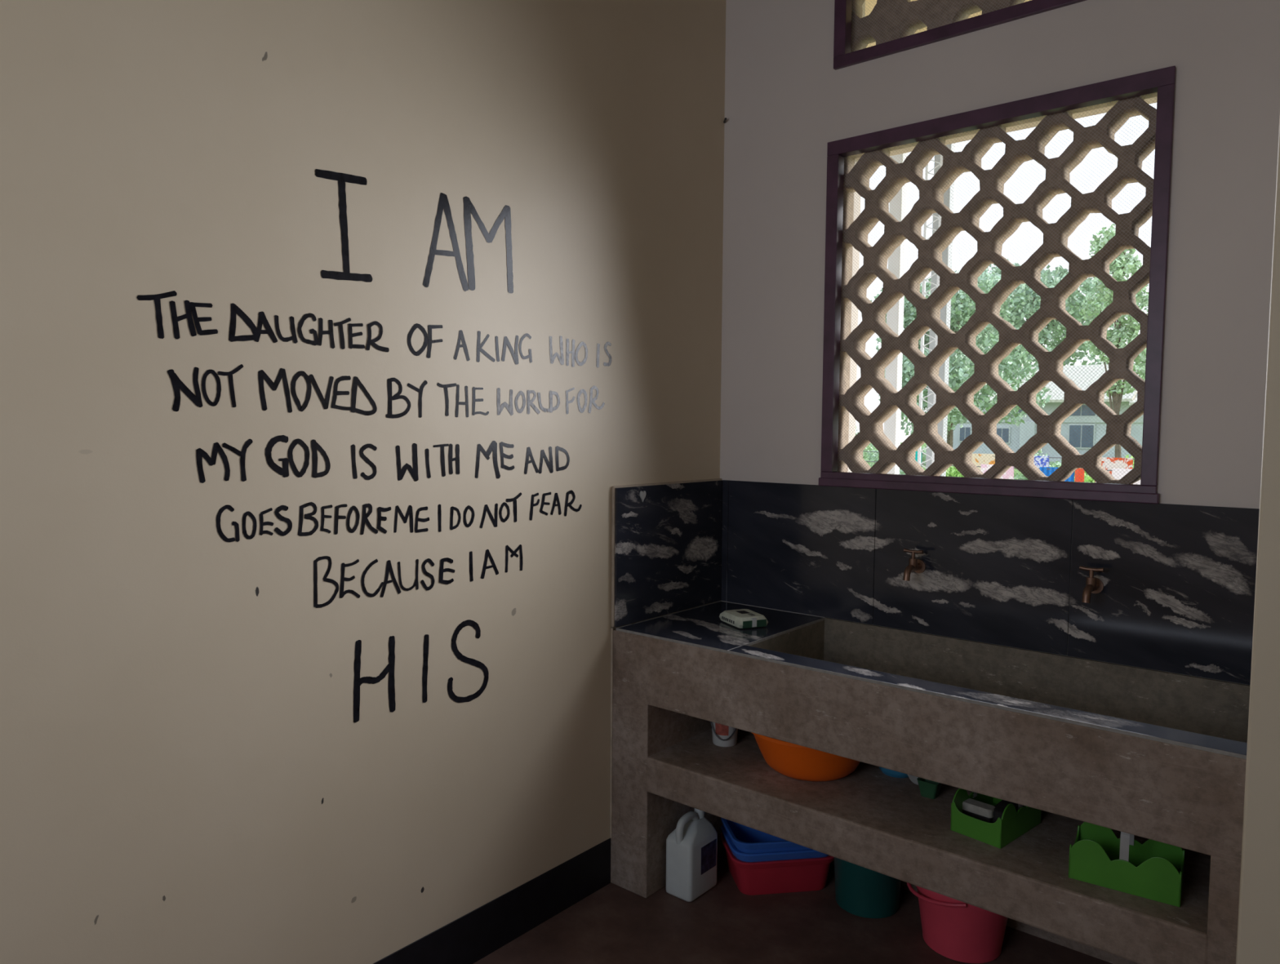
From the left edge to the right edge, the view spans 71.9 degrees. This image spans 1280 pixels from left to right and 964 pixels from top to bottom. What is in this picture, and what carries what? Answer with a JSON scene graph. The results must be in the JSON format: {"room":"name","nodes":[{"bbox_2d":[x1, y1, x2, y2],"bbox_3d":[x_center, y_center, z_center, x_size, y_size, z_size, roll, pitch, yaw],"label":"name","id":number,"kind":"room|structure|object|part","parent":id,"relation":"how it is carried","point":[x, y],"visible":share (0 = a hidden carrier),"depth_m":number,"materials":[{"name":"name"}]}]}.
{"room":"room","nodes":[
{"label":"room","id":0,"kind":"room"},
{"bbox_2d":[0,0,725,963],"bbox_3d":[-1.151,-0.277,1.710,0.202,3.350,4.700,3,5,40],"label":"wall","id":1,"kind":"structure","parent":0,"point":[338,338],"depth_m":2.07,"materials":[{"name":"beige paint"}]},
{"bbox_2d":[373,838,610,963],"bbox_3d":[-1.280,1.336,1.512,0.004,0.153,3.690,3,5,40],"label":"baseboard","id":2,"kind":"structure","parent":1,"relation":"attached to","point":[480,932],"depth_m":2.59,"materials":[{"name":"black paint"}]},
{"bbox_2d":[473,848,1112,963],"bbox_3d":[0.333,1.544,0.574,4.100,0.120,4.700,3,5,40],"label":"floor","id":3,"kind":"structure","parent":0,"point":[614,924],"depth_m":2.63,"materials":[{"name":"brown concrete"}]},
{"bbox_2d":[666,808,717,902],"bbox_3d":[0.169,1.204,2.884,0.107,0.264,0.159,3,5,40],"label":"jerrycan","id":4,"kind":"object","parent":3,"relation":"on","point":[691,847],"visible":0.92,"depth_m":2.84,"materials":[{"name":"plastic"}]},
{"bbox_3d":[0.154,1.115,2.860,0.025,0.084,0.111,3,5,40],"label":"handle","id":5,"kind":"part","parent":4,"relation":"part of","materials":[{"name":"plastic"}]},
{"bbox_2d":[720,817,834,895],"bbox_3d":[0.460,1.243,2.966,0.356,0.180,0.253,0,4,-8],"label":"tub","id":6,"kind":"object","parent":3,"relation":"on","point":[808,874],"depth_m":2.86,"materials":[{"name":"red plastic"}]},
{"bbox_3d":[0.459,1.210,2.968,0.348,0.115,0.244,0,4,-8],"label":"washing tub","id":7,"kind":"part","parent":6,"relation":"part of","materials":[{"name":"blue plastic"}]},
{"bbox_3d":[0.460,1.242,2.966,0.352,0.115,0.248,0,4,-8],"label":"washing tub","id":8,"kind":"part","parent":6,"relation":"part of","materials":[{"name":"blue plastic"}]},
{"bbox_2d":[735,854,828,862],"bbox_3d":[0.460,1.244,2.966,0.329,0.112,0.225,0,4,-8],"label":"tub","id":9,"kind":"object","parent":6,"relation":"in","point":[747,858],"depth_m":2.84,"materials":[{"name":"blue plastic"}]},
{"bbox_2d":[834,857,901,918],"bbox_3d":[0.735,1.193,2.816,0.269,0.303,0.265,3,5,40],"label":"plastic bucket","id":10,"kind":"object","parent":3,"relation":"on","point":[860,891],"visible":0.3,"depth_m":2.73,"materials":[{"name":"teal plastic"}]},
{"bbox_2d":[609,600,1250,963],"bbox_3d":[0.758,0.929,2.588,1.722,0.860,0.614,3,5,40],"label":"sink","id":11,"kind":"object","parent":3,"relation":"on","point":[1146,754],"visible":0.73,"depth_m":2.35,"materials":[{"name":"concrete"}]},
{"bbox_2d":[710,721,737,746],"bbox_3d":[0.282,0.805,2.925,0.104,0.126,0.104,3,5,40],"label":"pail","id":12,"kind":"object","parent":11,"relation":"on","point":[723,735],"visible":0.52,"depth_m":2.89,"materials":[{"name":"white plastic"}]},
{"bbox_2d":[719,608,768,628],"bbox_3d":[0.345,0.455,2.937,0.114,0.037,0.150,-1,4,-23],"label":"wrapped package","id":13,"kind":"object","parent":11,"relation":"on","point":[740,618],"visible":1,"depth_m":2.89,"materials":[{"name":"white plastic"}]},
{"bbox_2d":[751,732,860,782],"bbox_3d":[0.528,0.810,2.727,0.412,0.144,0.412,3,5,40],"label":"plastic basin","id":14,"kind":"object","parent":11,"relation":"on","point":[793,761],"visible":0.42,"depth_m":2.58,"materials":[{"name":"orange plastic"}]},
{"bbox_2d":[879,766,908,777],"bbox_3d":[0.786,0.849,2.693,0.146,0.074,0.146,3,5,40],"label":"plastic bowl","id":15,"kind":"object","parent":11,"relation":"on","point":[891,773],"visible":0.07,"depth_m":2.65,"materials":[{"name":"blue plastic"}]},
{"bbox_2d":[906,773,918,784],"bbox_3d":[0.815,0.835,2.572,0.080,0.086,0.042,1,4,5],"label":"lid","id":16,"kind":"object","parent":11,"relation":"on","point":[913,779],"visible":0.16,"depth_m":2.56,"materials":[{"name":"grey plastic"}]},
{"bbox_2d":[645,728,1210,963],"bbox_3d":[0.794,0.953,2.556,1.520,0.114,0.606,3,5,40],"label":"shelf","id":17,"kind":"object","parent":11,"relation":"attached to","point":[868,818],"depth_m":2.28,"materials":[{"name":"concrete"}]},
{"bbox_2d":[916,777,942,799],"bbox_3d":[0.829,0.873,2.522,0.062,0.048,0.054,3,5,40],"label":"tub","id":18,"kind":"object","parent":11,"relation":"on","point":[928,788],"visible":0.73,"depth_m":2.51,"materials":[{"name":"plastic"}]},
{"bbox_2d":[950,788,1041,848],"bbox_3d":[0.942,0.832,2.326,0.224,0.158,0.136,-3,5,-41],"label":"caddy","id":19,"kind":"object","parent":11,"relation":"on","point":[1013,824],"visible":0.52,"depth_m":2.27,"materials":[{"name":"green plastic"}]},
{"bbox_3d":[0.898,0.856,2.377,0.224,0.102,0.004,-3,5,-41],"label":"panel","id":20,"kind":"part","parent":19,"relation":"part of","materials":[{"name":"green plastic"}]},
{"bbox_3d":[0.859,0.875,2.256,0.004,0.078,0.136,-3,5,-41],"label":"panel","id":21,"kind":"part","parent":19,"relation":"part of","materials":[{"name":"green plastic"}]},
{"bbox_2d":[962,798,995,822],"bbox_3d":[0.891,0.873,2.326,0.040,0.050,0.088,-3,5,-45],"label":"brush","id":22,"kind":"object","parent":19,"relation":"in","point":[978,810],"visible":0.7,"depth_m":2.31,"materials":[{"name":"white plastic"}]},
{"bbox_3d":[0.942,0.802,2.324,0.018,0.098,0.130,-3,5,-41],"label":"handle","id":23,"kind":"part","parent":19,"relation":"part of","materials":[{"name":"green plastic"}]},
{"bbox_2d":[992,800,1017,822],"bbox_3d":[0.964,0.874,2.324,0.044,0.049,0.112,4,5,43],"label":"brush","id":24,"kind":"object","parent":19,"relation":"in","point":[999,808],"visible":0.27,"depth_m":2.30,"materials":[{"name":"black plastic"}]},
{"bbox_3d":[1.024,0.868,2.401,0.004,0.078,0.136,-3,5,-41],"label":"panel","id":25,"kind":"part","parent":19,"relation":"part of","materials":[{"name":"green plastic"}]},
{"bbox_3d":[0.985,0.863,2.278,0.224,0.102,0.004,-3,5,-41],"label":"panel","id":26,"kind":"part","parent":19,"relation":"part of","materials":[{"name":"green plastic"}]},
{"bbox_2d":[1068,822,1184,906],"bbox_3d":[1.135,0.850,2.055,0.224,0.158,0.136,3,4,34],"label":"caddy","id":27,"kind":"object","parent":11,"relation":"on","point":[1152,869],"visible":0.86,"depth_m":2.03,"materials":[{"name":"green plastic"}]},
{"bbox_3d":[1.044,0.885,2.120,0.004,0.078,0.136,3,4,34],"label":"panel","id":28,"kind":"part","parent":27,"relation":"part of","materials":[{"name":"green plastic"}]},
{"bbox_3d":[1.135,0.820,2.054,0.018,0.098,0.130,3,4,34],"label":"handle","id":29,"kind":"part","parent":27,"relation":"part of","materials":[{"name":"grey plastic"}]},
{"bbox_3d":[1.172,0.875,2.112,0.224,0.102,0.004,3,4,34],"label":"panel","id":30,"kind":"part","parent":27,"relation":"part of","materials":[{"name":"green plastic"}]},
{"bbox_3d":[1.226,0.894,1.996,0.004,0.078,0.136,3,4,34],"label":"panel","id":31,"kind":"part","parent":27,"relation":"part of","materials":[{"name":"green plastic"}]},
{"bbox_2d":[906,882,1008,963],"bbox_3d":[0.943,1.256,2.603,0.305,0.208,0.306,3,5,40],"label":"plastic bucket","id":32,"kind":"object","parent":3,"relation":"on","point":[956,930],"visible":0.48,"depth_m":2.50,"materials":[{"name":"red plastic"}]},
{"bbox_2d":[718,0,1279,617],"bbox_3d":[1.864,-0.281,2.125,3.900,3.350,0.200,3,5,40],"label":"wall","id":33,"kind":"structure","parent":0,"point":[785,99],"depth_m":2.58,"materials":[{"name":"beige paint"}]},
{"bbox_2d":[611,478,1259,684],"bbox_3d":[0.764,0.270,2.546,1.722,0.462,0.612,3,5,40],"label":"tile backsplash","id":34,"kind":"structure","parent":33,"relation":"attached to","point":[1177,596],"depth_m":2.73,"materials":[{"name":"tile"}]},
{"bbox_2d":[639,490,645,502],"bbox_3d":[0.009,0.048,2.938,0.004,0.038,0.030,3,5,40],"label":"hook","id":35,"kind":"object","parent":34,"relation":"attached to","point":[642,494],"visible":1,"depth_m":2.94,"materials":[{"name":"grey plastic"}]},
{"bbox_2d":[902,548,925,581],"bbox_3d":[0.859,0.260,2.780,0.061,0.096,0.108,3,5,40],"label":"tap","id":36,"kind":"object","parent":34,"relation":"attached to","point":[918,566],"visible":1,"depth_m":2.77,"materials":[{"name":"brown metal"}]},
{"bbox_3d":[0.862,0.228,2.781,0.061,0.032,0.012,3,5,40],"label":"handle","id":37,"kind":"part","parent":36,"relation":"part of","materials":[{"name":"gold metal"}]},
{"bbox_2d":[1079,565,1103,603],"bbox_3d":[1.253,0.283,2.452,0.061,0.096,0.108,3,5,40],"label":"tap","id":38,"kind":"object","parent":34,"relation":"attached to","point":[1093,584],"visible":1,"depth_m":2.44,"materials":[{"name":"brown metal"}]},
{"bbox_3d":[1.256,0.251,2.453,0.061,0.032,0.012,3,5,40],"label":"handle","id":39,"kind":"part","parent":38,"relation":"part of","materials":[{"name":"gold metal"}]},
{"bbox_2d":[865,0,1031,48],"bbox_3d":[2.075,-1.881,2.967,6.000,0.120,1.500,3,5,40],"label":"roof overhang","id":40,"kind":"object","parent":33,"relation":"attached to","point":[868,3],"depth_m":3.62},
{"bbox_2d":[833,0,1086,70],"bbox_3d":[1.072,-1.623,2.661,1.035,0.550,0.151,3,5,40],"label":"window","id":41,"kind":"structure","parent":33,"relation":"in","point":[893,24],"depth_m":2.81,"materials":[{"name":"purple wood"}]},
{"bbox_2d":[818,66,1176,503],"bbox_3d":[1.061,-0.548,2.730,1.030,1.165,0.165,3,5,40],"label":"window","id":42,"kind":"structure","parent":33,"relation":"in","point":[1127,95],"depth_m":2.69,"materials":[{"name":"red wood"}]},
{"bbox_2d":[1235,118,1279,963],"bbox_3d":[1.490,-0.268,1.871,0.208,3.350,0.670,3,5,40],"label":"wall partition","id":43,"kind":"structure","parent":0,"point":[1258,940],"depth_m":1.71,"materials":[{"name":"beige paint"}]},
{"label":"outside","id":44,"kind":"structure","parent":0,"visible":0},
{"bbox_2d":[863,442,1082,479],"bbox_3d":[24.071,-1.439,55.247,110.000,0.001,109.800,3,5,40],"label":"ground","id":45,"kind":"structure","parent":44,"point":[925,444],"depth_m":60.14,"materials":[{"name":"green plant"}]},
{"bbox_2d":[855,426,879,466],"bbox_3d":[5.890,-0.849,25.026,2.869,2.381,2.513,-1,4,-25],"label":"shrub","id":46,"kind":"object","parent":45,"relation":"on","point":[872,447],"visible":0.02,"depth_m":24.63,"materials":[{"name":"green plant"}]},
{"bbox_2d":[866,446,926,474],"bbox_3d":[6.314,-0.198,21.883,2.478,1.475,2.181,0,4,-14],"label":"shrub","id":47,"kind":"object","parent":45,"relation":"on","point":[923,459],"visible":0.02,"depth_m":22.00,"materials":[{"name":"green plant"}]},
{"bbox_2d":[946,466,964,477],"bbox_3d":[7.346,0.134,19.661,1.430,1.110,1.488,3,5,40],"label":"shrub","id":48,"kind":"object","parent":45,"relation":"on","point":[948,472],"visible":0.08,"depth_m":19.66,"materials":[{"name":"green plant"}]},
{"bbox_2d":[870,269,1051,447],"bbox_3d":[9.462,-3.128,27.400,5.518,6.676,5.707,3,5,40],"label":"broad tree","id":49,"kind":"object","parent":45,"relation":"on","point":[954,360],"visible":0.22,"depth_m":26.38,"materials":[{"name":"green plant"}]},
{"bbox_2d":[866,461,1112,471],"bbox_3d":[2.844,0.627,6.967,3.749,1.643,0.049,3,5,40],"label":"clothesline","id":50,"kind":"object","parent":45,"relation":"on","point":[866,461],"visible":0.08,"depth_m":6.95,"materials":[{"name":"metal"}]},
{"bbox_2d":[980,464,1013,479],"bbox_3d":[2.811,0.132,6.962,0.250,0.536,0.057,3,5,40],"label":"cloth","id":51,"kind":"object","parent":50,"relation":"hanging from","point":[983,468],"visible":0.06,"depth_m":6.90,"materials":[{"name":"pink fabric"}]},
{"bbox_2d":[1040,466,1074,481],"bbox_3d":[3.147,0.158,6.680,0.240,0.536,0.086,3,5,40],"label":"cloth","id":52,"kind":"object","parent":50,"relation":"hanging from","point":[1042,468],"visible":0.06,"depth_m":6.70,"materials":[{"name":"blue fabric"}]},
{"bbox_2d":[1074,468,1084,482],"bbox_3d":[3.271,0.154,6.580,0.063,0.514,0.058,3,5,40],"label":"cloth","id":53,"kind":"object","parent":50,"relation":"hanging from","point":[1079,474],"visible":0.15,"depth_m":6.56,"materials":[{"name":"orange"}]},
{"bbox_2d":[1111,468,1140,484],"bbox_3d":[3.514,0.173,6.379,0.200,0.536,0.060,3,5,40],"label":"cloth","id":54,"kind":"object","parent":50,"relation":"hanging from","point":[1117,472],"visible":0.12,"depth_m":6.39,"materials":[{"name":"white fabric"}]},
{"bbox_2d":[862,450,1134,459],"bbox_3d":[3.114,0.559,7.521,4.249,1.712,0.049,3,5,40],"label":"clothesline","id":55,"kind":"object","parent":45,"relation":"on","point":[863,451],"visible":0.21,"depth_m":7.26,"materials":[{"name":"metal"}]},
{"bbox_2d":[915,451,922,466],"bbox_3d":[2.476,-0.190,8.008,0.170,0.176,0.059,3,5,40],"label":"cloth","id":56,"kind":"object","parent":55,"relation":"hanging from","point":[916,455],"visible":0.1,"depth_m":7.98,"materials":[{"name":"teal fabric"}]},
{"bbox_2d":[972,453,995,470],"bbox_3d":[2.953,0.034,7.623,0.255,0.557,0.062,3,5,40],"label":"cloth","id":57,"kind":"object","parent":55,"relation":"hanging from","point":[984,457],"visible":0.1,"depth_m":7.60,"materials":[{"name":"beige fabric"}]},
{"bbox_2d":[1033,455,1049,468],"bbox_3d":[3.316,-0.003,7.317,0.130,0.430,0.062,3,5,40],"label":"cloth","id":58,"kind":"object","parent":55,"relation":"hanging from","point":[1037,458],"visible":0.22,"depth_m":7.29,"materials":[{"name":"fabric"}]},
{"bbox_2d":[1094,457,1133,482],"bbox_3d":[3.736,0.033,6.968,0.265,0.451,0.059,3,5,40],"label":"cloth","id":59,"kind":"object","parent":55,"relation":"hanging from","point":[1118,460],"visible":0.16,"depth_m":6.94,"materials":[{"name":"white fabric"}]},
{"bbox_2d":[964,258,1121,395],"bbox_3d":[29.254,-9.623,66.537,12.587,15.002,12.692,3,5,40],"label":"broad tree","id":60,"kind":"object","parent":45,"relation":"on","point":[1088,290],"visible":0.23,"depth_m":63.72,"materials":[{"name":"green plant"}]},
{"bbox_2d":[1013,448,1080,479],"bbox_3d":[8.726,-0.005,19.009,1.663,1.488,1.621,3,5,40],"label":"shrub","id":61,"kind":"object","parent":45,"relation":"on","point":[1051,464],"visible":0.02,"depth_m":18.77,"materials":[{"name":"green plant"}]},
{"bbox_2d":[952,364,1145,462],"bbox_3d":[25.261,-4.089,52.536,11.150,5.650,9.800,3,5,40],"label":"house","id":62,"kind":"structure","parent":45,"relation":"on","point":[959,435],"depth_m":49.37,"materials":[{"name":"grey paint"}]},
{"bbox_3d":[19.302,-2.847,52.389,0.600,0.800,0.030,3,5,40],"label":"pane","id":63,"kind":"part","parent":62,"relation":"part of","materials":[{"name":"blue glass"}]},
{"bbox_3d":[20.933,-2.699,51.034,0.750,0.800,0.030,3,5,40],"label":"pane","id":64,"kind":"part","parent":62,"relation":"part of","materials":[{"name":"glass"}]},
{"bbox_3d":[24.177,-2.505,48.334,1.200,1.200,0.030,3,5,40],"label":"pane","id":65,"kind":"part","parent":62,"relation":"part of","materials":[{"name":"blue glass"}]},
{"bbox_3d":[24.149,-3.919,48.277,1.400,0.570,0.030,3,5,40],"label":"pane","id":66,"kind":"part","parent":62,"relation":"part of","materials":[{"name":"glass"}]},
{"bbox_2d":[1074,454,1134,482],"bbox_3d":[8.752,0.187,16.554,1.268,1.415,1.488,3,5,40],"label":"shrub","id":67,"kind":"object","parent":45,"relation":"on","point":[1088,480],"visible":0.05,"depth_m":16.42,"materials":[{"name":"green plant"}]},
{"bbox_2d":[1078,223,1149,457],"bbox_3d":[7.150,-1.380,13.186,1.210,4.935,0.787,3,5,40],"label":"slender tree","id":68,"kind":"object","parent":45,"relation":"on","point":[1094,311],"visible":0.37,"depth_m":13.09,"materials":[{"name":"green plant"}]},
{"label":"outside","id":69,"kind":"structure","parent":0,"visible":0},
{"bbox_3d":[2.369,1.596,4.354,10.000,0.030,3.700,3,5,40],"label":"paving","id":70,"kind":"object","parent":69,"visible":0},
{"bbox_2d":[884,152,907,474],"bbox_3d":[1.100,-0.152,3.854,0.120,3.565,0.120,3,5,40],"label":"porch post","id":71,"kind":"object","parent":70,"relation":"on","point":[895,417],"visible":0.02,"depth_m":3.79,"materials":[{"name":"white paint"}]},
{"bbox_2d":[917,154,942,468],"bbox_3d":[1.317,-0.163,4.051,0.080,3.565,0.012,3,5,40],"label":"lattice mast","id":72,"kind":"object","parent":70,"relation":"on","point":[921,398],"visible":0.12,"depth_m":4.01,"materials":[{"name":"white paint"}]},
{"bbox_2d":[925,142,955,476],"bbox_3d":[1.498,-1.501,4.345,0.160,6.200,0.160,3,5,40],"label":"porch post","id":73,"kind":"object","parent":70,"relation":"on","point":[944,420],"visible":0.02,"depth_m":4.36,"materials":[{"name":"white paint"}]}
]}

